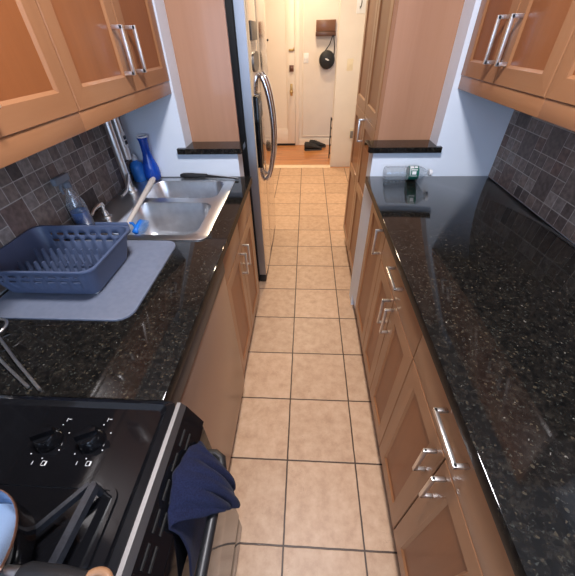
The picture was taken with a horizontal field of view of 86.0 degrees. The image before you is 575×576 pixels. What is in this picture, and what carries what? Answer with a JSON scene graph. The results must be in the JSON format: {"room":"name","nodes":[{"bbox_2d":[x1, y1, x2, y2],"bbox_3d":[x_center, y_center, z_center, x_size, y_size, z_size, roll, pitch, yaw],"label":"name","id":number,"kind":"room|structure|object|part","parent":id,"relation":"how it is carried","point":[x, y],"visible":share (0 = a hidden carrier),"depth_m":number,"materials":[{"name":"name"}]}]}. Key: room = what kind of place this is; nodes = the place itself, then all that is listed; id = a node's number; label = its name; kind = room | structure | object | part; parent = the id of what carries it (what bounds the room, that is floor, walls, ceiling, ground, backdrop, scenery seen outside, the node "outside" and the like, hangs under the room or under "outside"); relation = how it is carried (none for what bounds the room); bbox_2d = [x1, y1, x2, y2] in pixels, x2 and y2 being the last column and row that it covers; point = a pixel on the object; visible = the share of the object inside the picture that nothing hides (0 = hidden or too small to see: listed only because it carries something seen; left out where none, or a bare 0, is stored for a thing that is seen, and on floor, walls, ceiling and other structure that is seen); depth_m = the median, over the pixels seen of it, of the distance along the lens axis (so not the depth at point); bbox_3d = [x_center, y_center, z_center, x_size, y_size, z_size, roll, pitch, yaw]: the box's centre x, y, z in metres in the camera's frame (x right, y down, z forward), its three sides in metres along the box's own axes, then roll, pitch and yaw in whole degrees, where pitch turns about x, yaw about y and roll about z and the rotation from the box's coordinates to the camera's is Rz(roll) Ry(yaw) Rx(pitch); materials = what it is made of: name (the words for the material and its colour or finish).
{"room":"kitchen","nodes":[
{"label":"kitchen","id":0,"kind":"room"},
{"bbox_2d":[228,145,400,575],"bbox_3d":[0.440,-0.170,2.584,3.800,0.050,7.240,1,40,3],"label":"floor","id":1,"kind":"structure","parent":0,"point":[305,466],"depth_m":1.57,"materials":[{"name":"beige tile"}]},
{"bbox_2d":[0,395,241,575],"bbox_3d":[-0.510,0.811,0.638,0.748,0.951,0.758,1,40,3],"label":"range","id":2,"kind":"object","parent":1,"relation":"on","point":[51,447],"depth_m":0.55,"materials":[{"name":"black metal"}]},
{"bbox_3d":[-0.447,0.278,0.573,0.045,0.024,0.045,1,40,3],"label":"knob","id":3,"kind":"part","parent":2,"relation":"part of","materials":[{"name":"black plastic"}]},
{"bbox_2d":[0,489,112,575],"bbox_3d":[-0.352,0.353,0.383,0.308,0.072,0.166,1,40,3],"label":"saucepan","id":4,"kind":"object","parent":2,"relation":"on","point":[17,524],"visible":1,"depth_m":0.40,"materials":[{"name":"black metal"}]},
{"bbox_2d":[0,500,35,573],"bbox_3d":[-0.423,0.358,0.392,0.162,0.056,0.162,1,40,3],"label":"pot","id":5,"kind":"object","parent":4,"relation":"on","point":[17,524],"depth_m":0.42,"materials":[{"name":"blue metal"}]},
{"bbox_3d":[-0.277,0.338,0.360,0.091,0.021,0.027,1,40,3],"label":"handle","id":6,"kind":"part","parent":4,"relation":"part of","materials":[{"name":"black plastic"}]},
{"bbox_3d":[-0.421,0.403,0.410,0.225,0.036,0.260,1,40,3],"label":"burner grate","id":7,"kind":"part","parent":2,"relation":"part of","materials":[{"name":"black metal"}]},
{"bbox_3d":[-0.366,0.278,0.571,0.045,0.024,0.045,1,40,3],"label":"knob","id":8,"kind":"part","parent":2,"relation":"part of","materials":[{"name":"black plastic"}]},
{"bbox_3d":[-0.239,0.483,0.349,0.016,0.014,0.758,1,40,3],"label":"trim","id":9,"kind":"part","parent":2,"relation":"part of","materials":[{"name":"grey metal"}]},
{"bbox_3d":[-0.227,0.513,0.373,0.041,0.064,0.758,1,40,3],"label":"vent panel","id":10,"kind":"part","parent":2,"relation":"part of","materials":[{"name":"black metal"}]},
{"bbox_3d":[-0.227,0.796,0.607,0.058,0.662,0.750,1,40,3],"label":"oven door","id":11,"kind":"part","parent":2,"relation":"part of","materials":[{"name":"black ceramic"}]},
{"bbox_2d":[168,441,239,575],"bbox_3d":[-0.155,0.432,0.604,0.105,0.216,0.204,1,40,3],"label":"hand towel","id":12,"kind":"object","parent":2,"relation":"hanging from","point":[202,487],"visible":0.99,"depth_m":0.57,"materials":[{"name":"blue fabric"}]},
{"bbox_3d":[-0.174,0.569,0.424,0.062,0.023,0.668,1,40,3],"label":"handle","id":13,"kind":"part","parent":2,"relation":"part of","materials":[{"name":"black plastic"}]},
{"bbox_3d":[-0.221,1.107,0.864,0.052,0.135,0.750,1,40,3],"label":"drawer","id":14,"kind":"part","parent":2,"relation":"part of","materials":[{"name":"silver metal"}]},
{"bbox_2d":[170,261,244,469],"bbox_3d":[-0.535,0.406,1.190,0.589,0.876,0.586,1,40,3],"label":"dishwasher","id":15,"kind":"object","parent":1,"relation":"on","point":[210,383],"visible":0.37,"depth_m":1.07,"materials":[{"name":"brown wood"}]},
{"bbox_2d":[223,192,259,374],"bbox_3d":[-0.501,-0.009,1.689,0.627,0.880,0.710,1,40,3],"label":"base cabinet","id":16,"kind":"object","parent":1,"relation":"on","point":[240,262],"visible":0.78,"depth_m":1.57,"materials":[{"name":"brown wood"}]},
{"bbox_2d":[0,176,251,400],"bbox_3d":[-0.533,-0.173,1.170,0.618,0.034,1.304,1,40,3],"label":"countertop","id":17,"kind":"structure","parent":16,"relation":"on","point":[142,355],"depth_m":0.77,"materials":[{"name":"black stone"}]},
{"bbox_2d":[0,318,41,390],"bbox_3d":[-0.659,0.157,0.723,0.306,0.029,0.074,28,48,31],"label":"wire holder","id":18,"kind":"object","parent":17,"relation":"on","point":[4,327],"visible":1,"depth_m":0.70,"materials":[{"name":"silver metal"}]},
{"bbox_3d":[-0.672,0.163,0.719,0.266,0.024,0.009,22,45,26],"label":"rod","id":19,"kind":"part","parent":18,"relation":"part of","materials":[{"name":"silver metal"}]},
{"bbox_2d":[0,240,175,320],"bbox_3d":[-0.621,-0.046,0.987,0.423,0.005,0.409,1,40,3],"label":"drying mat","id":20,"kind":"object","parent":17,"relation":"on","point":[122,295],"visible":0.68,"depth_m":0.90,"materials":[{"name":"blue fabric"}]},
{"bbox_2d":[0,222,130,293],"bbox_3d":[-0.679,-0.089,0.950,0.342,0.114,0.272,1,40,3],"label":"dish rack","id":21,"kind":"object","parent":20,"relation":"on","point":[32,262],"visible":1,"depth_m":0.96,"materials":[{"name":"blue plastic"}]},
{"bbox_2d":[103,117,137,197],"bbox_3d":[-0.763,-0.614,1.353,0.061,0.416,0.279,-7,40,-7],"label":"faucet","id":22,"kind":"object","parent":17,"relation":"on","point":[115,133],"visible":0.59,"depth_m":1.41,"materials":[{"name":"silver metal"}]},
{"bbox_3d":[-0.759,-0.692,1.437,0.004,0.065,0.028,1,40,3],"label":"button panel","id":23,"kind":"part","parent":22,"relation":"part of","materials":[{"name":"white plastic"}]},
{"bbox_3d":[-0.736,-0.470,1.401,0.023,0.054,0.164,-8,40,-8],"label":"lever","id":24,"kind":"part","parent":22,"relation":"part of","materials":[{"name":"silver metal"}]},
{"bbox_2d":[130,153,145,181],"bbox_3d":[-0.775,-0.621,1.588,0.071,0.135,0.071,1,40,3],"label":"dish soap bottle","id":25,"kind":"object","parent":17,"relation":"on","point":[136,167],"visible":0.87,"depth_m":1.57,"materials":[{"name":"blue plastic"}]},
{"bbox_2d":[71,178,234,239],"bbox_3d":[-0.552,-0.319,1.446,0.539,0.167,0.631,1,40,3],"label":"sink","id":26,"kind":"object","parent":17,"relation":"in","point":[174,208],"visible":0.56,"depth_m":1.43,"materials":[{"name":"silver metal"}]},
{"bbox_2d":[50,173,94,224],"bbox_3d":[-0.803,-0.315,1.155,0.066,0.215,0.088,1,40,3],"label":"spray bottle","id":27,"kind":"object","parent":26,"relation":"on","point":[81,216],"visible":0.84,"depth_m":1.17,"materials":[{"name":"clear plastic"}]},
{"bbox_2d":[90,202,111,218],"bbox_3d":[-0.767,-0.309,1.257,0.042,0.066,0.103,1,40,3],"label":"faucet","id":28,"kind":"object","parent":26,"relation":"on","point":[104,212],"visible":1,"depth_m":1.27,"materials":[{"name":"silver metal"}]},
{"bbox_2d":[126,177,155,234],"bbox_3d":[-0.622,-0.383,1.377,0.084,0.054,0.535,-6,40,-5],"label":"dish brush","id":29,"kind":"object","parent":26,"relation":"on","point":[140,223],"visible":0.94,"depth_m":1.26,"materials":[{"name":"white plastic"}]},
{"bbox_2d":[136,134,161,180],"bbox_3d":[-0.707,-0.658,1.563,0.081,0.213,0.081,1,40,3],"label":"glass vase","id":30,"kind":"object","parent":26,"relation":"on","point":[150,167],"visible":0.98,"depth_m":1.55,"materials":[{"name":"blue glass"}]},
{"bbox_3d":[-0.515,-0.231,1.338,0.353,0.167,0.292,1,40,3],"label":"bowl","id":31,"kind":"part","parent":26,"relation":"part of","materials":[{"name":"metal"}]},
{"bbox_3d":[-0.504,-0.429,1.567,0.363,0.152,0.217,1,40,3],"label":"bowl","id":32,"kind":"part","parent":26,"relation":"part of","materials":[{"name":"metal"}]},
{"bbox_2d":[180,173,237,178],"bbox_3d":[-0.411,-0.590,1.623,0.318,0.025,0.035,5,40,7],"label":"tongs","id":33,"kind":"object","parent":17,"relation":"on","point":[184,175],"visible":1,"depth_m":1.62,"materials":[{"name":"black plastic"}]},
{"bbox_3d":[-0.341,-0.580,1.611,0.174,0.012,0.010,8,41,12],"label":"arm","id":34,"kind":"part","parent":33,"relation":"part of","materials":[{"name":"black plastic"}]},
{"bbox_3d":[-0.246,-0.166,1.304,0.019,0.144,0.338,1,40,3],"label":"false drawer","id":35,"kind":"part","parent":16,"relation":"part of","materials":[{"name":"brown wood"}]},
{"bbox_3d":[-0.238,0.129,1.547,0.019,0.613,0.338,1,40,3],"label":"door","id":36,"kind":"part","parent":16,"relation":"part of","materials":[{"name":"brown wood"}]},
{"bbox_3d":[-0.237,0.129,1.547,0.004,0.479,0.204,1,40,3],"label":"panel","id":37,"kind":"part","parent":16,"relation":"part of","materials":[{"name":"brown wood"}]},
{"bbox_3d":[-0.229,-0.383,1.568,0.019,0.144,0.338,1,40,3],"label":"false drawer","id":38,"kind":"part","parent":16,"relation":"part of","materials":[{"name":"brown wood"}]},
{"bbox_3d":[-0.210,-0.119,1.507,0.032,0.122,0.010,1,40,3],"label":"handle","id":39,"kind":"part","parent":16,"relation":"part of","materials":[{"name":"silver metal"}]},
{"bbox_3d":[-0.206,-0.170,1.569,0.032,0.122,0.010,1,40,3],"label":"handle","id":40,"kind":"part","parent":16,"relation":"part of","materials":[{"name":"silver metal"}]},
{"bbox_3d":[-0.221,-0.089,1.810,0.019,0.613,0.338,1,40,3],"label":"door","id":41,"kind":"part","parent":16,"relation":"part of","materials":[{"name":"brown wood"}]},
{"bbox_3d":[-0.220,-0.089,1.810,0.004,0.479,0.204,1,40,3],"label":"panel","id":42,"kind":"part","parent":16,"relation":"part of","materials":[{"name":"brown wood"}]},
{"bbox_2d":[224,0,276,280],"bbox_3d":[-0.419,-1.016,2.191,0.707,1.768,0.891,1,40,3],"label":"fridge","id":43,"kind":"object","parent":1,"relation":"on","point":[255,104],"visible":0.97,"depth_m":1.82,"materials":[{"name":"silver metal"}]},
{"bbox_2d":[250,20,256,40],"bbox_3d":[-0.174,-1.330,1.592,0.006,0.077,0.215,1,40,3],"label":"magnet","id":44,"kind":"object","parent":43,"relation":"attached to","point":[253,25],"visible":1,"depth_m":1.57,"materials":[{"name":"grey"}]},
{"bbox_2d":[252,51,258,71],"bbox_3d":[-0.171,-1.229,1.672,0.006,0.089,0.208,1,40,3],"label":"magnet","id":45,"kind":"object","parent":43,"relation":"attached to","point":[255,57],"visible":1,"depth_m":1.64,"materials":[{"name":"grey metal"}]},
{"bbox_3d":[-0.153,-1.026,1.770,0.002,0.070,0.125,1,40,3],"label":"dispenser panel","id":46,"kind":"part","parent":43,"relation":"part of","materials":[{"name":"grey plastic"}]},
{"bbox_3d":[-0.170,-1.147,2.303,0.055,1.678,0.524,1,40,3],"label":"door","id":47,"kind":"part","parent":43,"relation":"part of","materials":[{"name":"silver metal"}]},
{"bbox_3d":[-0.123,-1.010,1.999,0.095,0.642,0.033,1,40,3],"label":"handle","id":48,"kind":"part","parent":43,"relation":"part of","materials":[{"name":"silver metal"}]},
{"bbox_3d":[-0.117,-1.080,2.083,0.095,0.642,0.033,1,40,3],"label":"handle","id":49,"kind":"part","parent":43,"relation":"part of","materials":[{"name":"silver metal"}]},
{"bbox_2d":[274,165,329,167],"bbox_3d":[-0.057,-1.778,4.506,1.349,0.007,0.125,1,40,3],"label":"trim","id":50,"kind":"structure","parent":1,"relation":"on","point":[275,166],"depth_m":4.48,"materials":[{"name":"beige wood"}]},
{"bbox_2d":[304,142,321,150],"bbox_3d":[0.425,-2.349,5.084,0.292,0.133,0.106,-5,40,-5],"label":"shoe","id":51,"kind":"object","parent":1,"relation":"on","point":[308,146],"visible":1,"depth_m":5.07,"materials":[{"name":"black leather"}]},
{"bbox_2d":[309,140,325,147],"bbox_3d":[0.507,-2.437,5.188,0.292,0.133,0.106,-11,40,-11],"label":"shoe","id":52,"kind":"object","parent":1,"relation":"on","point":[316,142],"visible":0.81,"depth_m":5.16,"materials":[{"name":"black leather"}]},
{"bbox_2d":[328,117,331,157],"bbox_3d":[0.718,-2.231,4.596,0.184,0.560,0.026,1,40,3],"label":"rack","id":53,"kind":"object","parent":1,"relation":"on","point":[331,117],"visible":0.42,"depth_m":4.58,"materials":[{"name":"black metal"}]},
{"bbox_2d":[352,192,385,348],"bbox_3d":[0.710,-0.058,1.709,0.628,0.880,0.494,1,40,3],"label":"base cabinet","id":54,"kind":"object","parent":1,"relation":"on","point":[372,241],"visible":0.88,"depth_m":1.66,"materials":[{"name":"brown wood"}]},
{"bbox_3d":[0.432,-0.056,1.634,0.004,0.626,0.210,1,40,3],"label":"panel","id":55,"kind":"part","parent":54,"relation":"part of","materials":[{"name":"brown wood"}]},
{"bbox_3d":[0.395,-0.203,1.360,0.032,0.126,0.010,1,40,3],"label":"handle","id":56,"kind":"part","parent":54,"relation":"part of","materials":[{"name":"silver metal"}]},
{"bbox_2d":[362,238,422,446],"bbox_3d":[0.683,0.270,1.312,0.628,0.880,0.536,1,40,3],"label":"base cabinet","id":57,"kind":"object","parent":1,"relation":"on","point":[393,335],"visible":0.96,"depth_m":1.22,"materials":[{"name":"brown wood"}]},
{"bbox_3d":[0.418,0.196,1.443,0.004,0.479,0.130,1,40,3],"label":"panel","id":58,"kind":"part","parent":57,"relation":"part of","materials":[{"name":"brown wood"}]},
{"bbox_3d":[0.418,0.197,1.443,0.019,0.613,0.264,1,40,3],"label":"door","id":59,"kind":"part","parent":57,"relation":"part of","materials":[{"name":"brown wood"}]},
{"bbox_3d":[0.383,0.094,1.232,0.032,0.128,0.010,1,40,3],"label":"handle","id":60,"kind":"part","parent":57,"relation":"part of","materials":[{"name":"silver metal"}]},
{"bbox_3d":[0.380,0.129,1.189,0.032,0.128,0.010,1,40,3],"label":"handle","id":61,"kind":"part","parent":57,"relation":"part of","materials":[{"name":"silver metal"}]},
{"bbox_3d":[0.404,0.367,1.236,0.004,0.479,0.130,1,40,3],"label":"panel","id":62,"kind":"part","parent":57,"relation":"part of","materials":[{"name":"brown wood"}]},
{"bbox_3d":[0.404,0.367,1.236,0.019,0.613,0.264,1,40,3],"label":"door","id":63,"kind":"part","parent":57,"relation":"part of","materials":[{"name":"brown wood"}]},
{"bbox_3d":[0.378,-0.035,1.093,0.032,0.010,0.132,1,40,3],"label":"handle","id":64,"kind":"part","parent":57,"relation":"part of","materials":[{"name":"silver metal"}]},
{"bbox_3d":[0.403,-0.013,1.097,0.019,0.144,0.533,1,40,3],"label":"drawer","id":65,"kind":"part","parent":57,"relation":"part of","materials":[{"name":"brown wood"}]},
{"bbox_2d":[343,0,464,272],"bbox_3d":[0.743,-1.097,1.851,0.618,2.300,0.818,1,40,3],"label":"pantry cabinet","id":66,"kind":"object","parent":1,"relation":"on","point":[407,46],"visible":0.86,"depth_m":1.48,"materials":[{"name":"brown wood"}]},
{"bbox_3d":[0.496,-0.866,2.317,0.013,0.062,0.304,1,40,3],"label":"rail","id":67,"kind":"part","parent":66,"relation":"part of","materials":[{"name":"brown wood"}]},
{"bbox_3d":[0.501,-0.810,2.363,0.004,0.859,0.282,1,40,3],"label":"panel","id":68,"kind":"part","parent":66,"relation":"part of","materials":[{"name":"brown wood"}]},
{"bbox_3d":[0.502,-0.810,2.363,0.019,0.993,0.416,1,40,3],"label":"door","id":69,"kind":"part","parent":66,"relation":"part of","materials":[{"name":"brown wood"}]},
{"bbox_3d":[0.475,-0.608,2.004,0.013,0.062,0.276,1,40,3],"label":"rail","id":70,"kind":"part","parent":66,"relation":"part of","materials":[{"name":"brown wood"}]},
{"bbox_3d":[0.480,-0.552,2.050,0.004,0.859,0.254,1,40,3],"label":"panel","id":71,"kind":"part","parent":66,"relation":"part of","materials":[{"name":"brown wood"}]},
{"bbox_3d":[0.453,-0.976,1.911,0.036,0.130,0.010,1,40,3],"label":"handle","id":72,"kind":"part","parent":66,"relation":"part of","materials":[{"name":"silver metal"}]},
{"bbox_3d":[0.481,-0.552,2.050,0.019,0.993,0.388,1,40,3],"label":"door","id":73,"kind":"part","parent":66,"relation":"part of","materials":[{"name":"brown wood"}]},
{"bbox_3d":[0.479,-1.655,1.666,0.019,1.192,0.416,1,40,3],"label":"door","id":74,"kind":"part","parent":66,"relation":"part of","materials":[{"name":"brown wood"}]},
{"bbox_3d":[0.478,-1.655,1.666,0.004,1.058,0.282,1,40,3],"label":"panel","id":75,"kind":"part","parent":66,"relation":"part of","materials":[{"name":"brown wood"}]},
{"bbox_3d":[0.458,-1.397,1.353,0.019,1.192,0.388,1,40,3],"label":"door","id":76,"kind":"part","parent":66,"relation":"part of","materials":[{"name":"brown wood"}]},
{"bbox_3d":[0.458,-1.397,1.354,0.004,1.058,0.254,1,40,3],"label":"panel","id":77,"kind":"part","parent":66,"relation":"part of","materials":[{"name":"brown wood"}]},
{"bbox_2d":[379,335,514,575],"bbox_3d":[0.655,0.612,0.898,0.628,0.880,0.536,1,40,3],"label":"base cabinet","id":78,"kind":"object","parent":1,"relation":"on","point":[443,524],"visible":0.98,"depth_m":0.78,"materials":[{"name":"brown wood"}]},
{"bbox_3d":[0.390,0.543,1.023,0.004,0.479,0.147,1,40,3],"label":"panel","id":79,"kind":"part","parent":78,"relation":"part of","materials":[{"name":"brown wood"}]},
{"bbox_3d":[0.390,0.543,1.023,0.019,0.613,0.281,1,40,3],"label":"door","id":80,"kind":"part","parent":78,"relation":"part of","materials":[{"name":"brown wood"}]},
{"bbox_3d":[0.354,0.447,0.800,0.032,0.120,0.010,1,40,3],"label":"handle","id":81,"kind":"part","parent":78,"relation":"part of","materials":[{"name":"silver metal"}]},
{"bbox_3d":[0.351,0.487,0.752,0.032,0.120,0.010,1,40,3],"label":"handle","id":82,"kind":"part","parent":78,"relation":"part of","materials":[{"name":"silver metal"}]},
{"bbox_3d":[0.376,0.714,0.817,0.004,0.479,0.114,1,40,3],"label":"panel","id":83,"kind":"part","parent":78,"relation":"part of","materials":[{"name":"brown wood"}]},
{"bbox_3d":[0.376,0.714,0.817,0.019,0.613,0.248,1,40,3],"label":"door","id":84,"kind":"part","parent":78,"relation":"part of","materials":[{"name":"brown wood"}]},
{"bbox_3d":[0.349,0.320,0.664,0.032,0.010,0.128,1,40,3],"label":"handle","id":85,"kind":"part","parent":78,"relation":"part of","materials":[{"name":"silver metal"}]},
{"bbox_2d":[365,176,574,575],"bbox_3d":[0.665,0.096,0.805,0.620,0.034,2.086,1,40,3],"label":"countertop","id":86,"kind":"structure","parent":78,"relation":"on","point":[489,284],"depth_m":0.76,"materials":[{"name":"black stone"}]},
{"bbox_2d":[385,166,432,179],"bbox_3d":[0.602,-0.578,1.544,0.236,0.067,0.067,1,40,3],"label":"water bottle","id":87,"kind":"object","parent":86,"relation":"on","point":[412,172],"visible":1,"depth_m":1.52,"materials":[{"name":"clear plastic"}]},
{"bbox_2d":[410,166,417,174],"bbox_3d":[0.623,-0.583,1.528,0.037,0.040,0.051,1,40,3],"label":"print","id":88,"kind":"object","parent":87,"relation":"attached to","point":[413,169],"depth_m":1.51,"materials":[{"name":"white"}]},
{"bbox_2d":[119,0,513,304],"bbox_3d":[0.106,-0.887,1.460,1.858,2.500,0.113,1,40,3],"label":"wall","id":89,"kind":"structure","parent":0,"point":[470,129],"depth_m":1.50,"materials":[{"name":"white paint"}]},
{"bbox_2d":[177,141,245,154],"bbox_3d":[-0.392,-0.731,1.605,0.326,0.026,0.137,1,40,3],"label":"trim","id":90,"kind":"structure","parent":89,"relation":"attached to","point":[223,147],"depth_m":1.56,"materials":[{"name":"black stone"}]},
{"bbox_2d":[164,0,239,141],"bbox_3d":[-0.530,-0.864,1.610,0.543,2.300,0.019,1,40,3],"label":"panel","id":91,"kind":"object","parent":90,"relation":"on","point":[198,28],"visible":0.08,"depth_m":1.44,"materials":[{"name":"brown wood"}]},
{"bbox_2d":[364,140,442,152],"bbox_3d":[0.576,-0.714,1.554,0.350,0.026,0.137,1,40,3],"label":"trim","id":92,"kind":"structure","parent":89,"relation":"attached to","point":[372,146],"depth_m":1.51,"materials":[{"name":"black stone"}]},
{"bbox_2d":[294,0,339,138],"bbox_3d":[0.603,-3.494,4.607,3.800,2.500,0.120,1,40,3],"label":"wall","id":93,"kind":"structure","parent":0,"point":[318,82],"depth_m":4.70,"materials":[{"name":"beige paint"}]},
{"bbox_2d":[265,0,294,145],"bbox_3d":[-0.338,-3.264,4.707,0.897,2.052,0.109,1,40,3],"label":"door","id":94,"kind":"structure","parent":93,"relation":"in","point":[279,14],"depth_m":4.62,"materials":[{"name":"beige wood"}]},
{"bbox_3d":[-0.338,-3.339,4.693,0.667,1.680,0.025,1,40,3],"label":"panel","id":95,"kind":"part","parent":94,"relation":"part of","materials":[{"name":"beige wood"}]},
{"bbox_3d":[-0.337,-3.300,4.725,0.897,2.020,0.035,1,40,3],"label":"frame","id":96,"kind":"part","parent":94,"relation":"part of","materials":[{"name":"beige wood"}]},
{"bbox_2d":[295,0,298,144],"bbox_3d":[-0.338,-3.319,4.717,1.035,2.130,0.028,1,40,3],"label":"trim","id":97,"kind":"structure","parent":93,"relation":"attached to","point":[296,1],"depth_m":4.70,"materials":[{"name":"beige paint"}]},
{"bbox_2d":[304,53,308,62],"bbox_3d":[0.271,-3.429,4.594,0.085,0.120,0.015,1,40,3],"label":"light switch","id":98,"kind":"object","parent":93,"relation":"attached to","point":[306,55],"visible":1,"depth_m":4.59,"materials":[{"name":"white plastic"}]},
{"bbox_2d":[299,138,330,144],"bbox_3d":[1.361,-2.509,5.275,2.325,0.100,0.024,1,40,3],"label":"baseboard","id":99,"kind":"structure","parent":93,"relation":"attached to","point":[301,141],"depth_m":5.31,"materials":[{"name":"beige wood"}]},
{"bbox_2d":[302,0,329,136],"bbox_3d":[0.573,-3.350,4.641,0.690,1.965,0.012,1,40,3],"label":"trim","id":100,"kind":"structure","parent":93,"relation":"attached to","point":[303,0],"depth_m":4.81,"materials":[{"name":"beige wood"}]},
{"bbox_2d":[316,19,335,35],"bbox_3d":[0.539,-3.653,4.329,0.281,0.178,0.110,1,40,3],"label":"shelf","id":101,"kind":"object","parent":93,"relation":"attached to","point":[321,25],"visible":1,"depth_m":4.33,"materials":[{"name":"brown wood"}]},
{"bbox_2d":[319,35,334,68],"bbox_3d":[0.581,-3.435,4.494,0.232,0.406,0.093,1,40,3],"label":"shoulder bag","id":102,"kind":"object","parent":101,"relation":"hanging from","point":[327,58],"visible":1,"depth_m":4.52,"materials":[{"name":"black leather"}]},
{"bbox_2d":[330,0,366,166],"bbox_3d":[0.953,-2.755,3.700,0.721,2.500,0.140,1,40,3],"label":"wall pillar","id":103,"kind":"structure","parent":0,"point":[351,24],"depth_m":3.79,"materials":[{"name":"beige paint"}]},
{"bbox_2d":[346,59,353,70],"bbox_3d":[0.748,-2.668,3.684,0.072,0.118,0.015,1,40,3],"label":"light switch","id":104,"kind":"object","parent":103,"relation":"attached to","point":[349,61],"visible":1,"depth_m":3.69,"materials":[{"name":"beige plastic"}]},
{"bbox_2d":[349,128,353,137],"bbox_3d":[0.878,-2.074,4.141,0.075,0.120,0.055,1,40,3],"label":"plug adapter","id":105,"kind":"object","parent":103,"relation":"attached to","point":[351,129],"visible":0.56,"depth_m":4.13,"materials":[{"name":"beige plastic"}]},
{"bbox_2d":[356,0,365,13],"bbox_3d":[0.802,-3.064,3.348,0.095,0.120,0.024,1,40,3],"label":"light switch","id":106,"kind":"object","parent":103,"relation":"attached to","point":[361,4],"visible":1,"depth_m":3.35,"materials":[{"name":"white plastic"}]},
{"bbox_2d":[488,109,574,244],"bbox_3d":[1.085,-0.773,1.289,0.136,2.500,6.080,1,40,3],"label":"tile backsplash","id":107,"kind":"structure","parent":0,"point":[534,161],"depth_m":1.23,"materials":[{"name":"tile"}]},
{"bbox_2d":[458,0,574,117],"bbox_3d":[0.843,-1.028,0.824,0.323,0.904,0.606,1,40,3],"label":"upper cabinet","id":108,"kind":"object","parent":107,"relation":"attached to","point":[517,48],"visible":0.98,"depth_m":0.96,"materials":[{"name":"brown wood"}]},
{"bbox_3d":[0.734,-1.147,0.933,0.019,0.855,0.296,1,40,3],"label":"door","id":109,"kind":"part","parent":108,"relation":"part of","materials":[{"name":"brown wood"}]},
{"bbox_3d":[0.733,-1.147,0.933,0.004,0.741,0.182,1,40,3],"label":"panel","id":110,"kind":"part","parent":108,"relation":"part of","materials":[{"name":"brown wood"}]},
{"bbox_3d":[0.707,-0.842,1.047,0.036,0.131,0.011,1,40,3],"label":"handle","id":111,"kind":"part","parent":108,"relation":"part of","materials":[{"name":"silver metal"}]},
{"bbox_3d":[0.740,-0.700,1.102,0.020,0.048,0.606,1,40,3],"label":"light rail","id":112,"kind":"part","parent":108,"relation":"part of","materials":[{"name":"brown wood"}]},
{"bbox_3d":[0.703,-0.786,0.980,0.036,0.131,0.011,1,40,3],"label":"handle","id":113,"kind":"part","parent":108,"relation":"part of","materials":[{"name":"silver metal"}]},
{"bbox_3d":[0.719,-0.953,0.699,0.019,0.855,0.303,1,40,3],"label":"door","id":114,"kind":"part","parent":108,"relation":"part of","materials":[{"name":"brown wood"}]},
{"bbox_3d":[0.718,-0.953,0.699,0.004,0.741,0.189,1,40,3],"label":"panel","id":115,"kind":"part","parent":108,"relation":"part of","materials":[{"name":"brown wood"}]},
{"bbox_2d":[537,31,574,131],"bbox_3d":[0.811,-0.641,0.356,0.323,0.904,0.607,1,40,3],"label":"upper cabinet","id":116,"kind":"object","parent":107,"relation":"attached to","point":[558,108],"visible":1,"depth_m":0.79,"materials":[{"name":"brown wood"}]},
{"bbox_3d":[0.709,-0.313,0.634,0.020,0.048,0.607,1,40,3],"label":"light rail","id":117,"kind":"part","parent":116,"relation":"part of","materials":[{"name":"brown wood"}]},
{"bbox_3d":[0.703,-0.759,0.464,0.019,0.855,0.300,1,40,3],"label":"door","id":118,"kind":"part","parent":116,"relation":"part of","materials":[{"name":"brown wood"}]},
{"bbox_3d":[-0.897,-0.806,1.394,0.135,2.500,6.080,1,40,3],"label":"wall","id":119,"kind":"structure","parent":0,"visible":0},
{"bbox_2d":[0,117,133,293],"bbox_3d":[-0.871,-0.115,0.733,0.009,0.445,2.086,1,40,3],"label":"tile backsplash","id":120,"kind":"structure","parent":119,"relation":"attached to","point":[28,198],"depth_m":1.13,"materials":[{"name":"tile"}]},
{"bbox_2d":[0,0,85,168],"bbox_3d":[-0.723,-0.569,0.319,0.332,0.904,0.709,1,40,3],"label":"upper cabinet","id":121,"kind":"object","parent":120,"relation":"attached to","point":[39,111],"visible":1,"depth_m":0.69,"materials":[{"name":"brown wood"}]},
{"bbox_3d":[-0.593,-0.699,0.433,0.004,0.741,0.237,1,40,3],"label":"panel","id":122,"kind":"part","parent":121,"relation":"part of","materials":[{"name":"brown wood"}]},
{"bbox_3d":[-0.598,-0.237,0.584,0.020,0.048,0.709,1,40,3],"label":"light rail","id":123,"kind":"part","parent":121,"relation":"part of","materials":[{"name":"brown wood"}]},
{"bbox_2d":[35,0,171,130],"bbox_3d":[-0.686,-1.021,0.865,0.332,0.904,0.710,1,40,3],"label":"upper cabinet","id":124,"kind":"object","parent":120,"relation":"attached to","point":[110,54],"visible":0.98,"depth_m":0.96,"materials":[{"name":"brown wood"}]},
{"bbox_3d":[-0.575,-0.927,0.709,0.019,0.855,0.358,1,40,3],"label":"door","id":125,"kind":"part","parent":124,"relation":"part of","materials":[{"name":"brown wood"}]},
{"bbox_3d":[-0.575,-0.927,0.709,0.004,0.741,0.244,1,40,3],"label":"panel","id":126,"kind":"part","parent":124,"relation":"part of","materials":[{"name":"brown wood"}]},
{"bbox_3d":[-0.534,-0.774,1.006,0.036,0.131,0.011,1,40,3],"label":"handle","id":127,"kind":"part","parent":124,"relation":"part of","materials":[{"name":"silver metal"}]},
{"bbox_3d":[-0.561,-0.689,1.131,0.020,0.048,0.710,1,40,3],"label":"light rail","id":128,"kind":"part","parent":124,"relation":"part of","materials":[{"name":"brown wood"}]},
{"bbox_3d":[-0.530,-0.834,1.079,0.036,0.131,0.011,1,40,3],"label":"handle","id":129,"kind":"part","parent":124,"relation":"part of","materials":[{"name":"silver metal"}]},
{"bbox_3d":[-0.556,-1.153,0.983,0.004,0.741,0.230,1,40,3],"label":"panel","id":130,"kind":"part","parent":124,"relation":"part of","materials":[{"name":"brown wood"}]},
{"bbox_3d":[-0.557,-1.153,0.983,0.019,0.855,0.344,1,40,3],"label":"door","id":131,"kind":"part","parent":124,"relation":"part of","materials":[{"name":"brown wood"}]}
]}

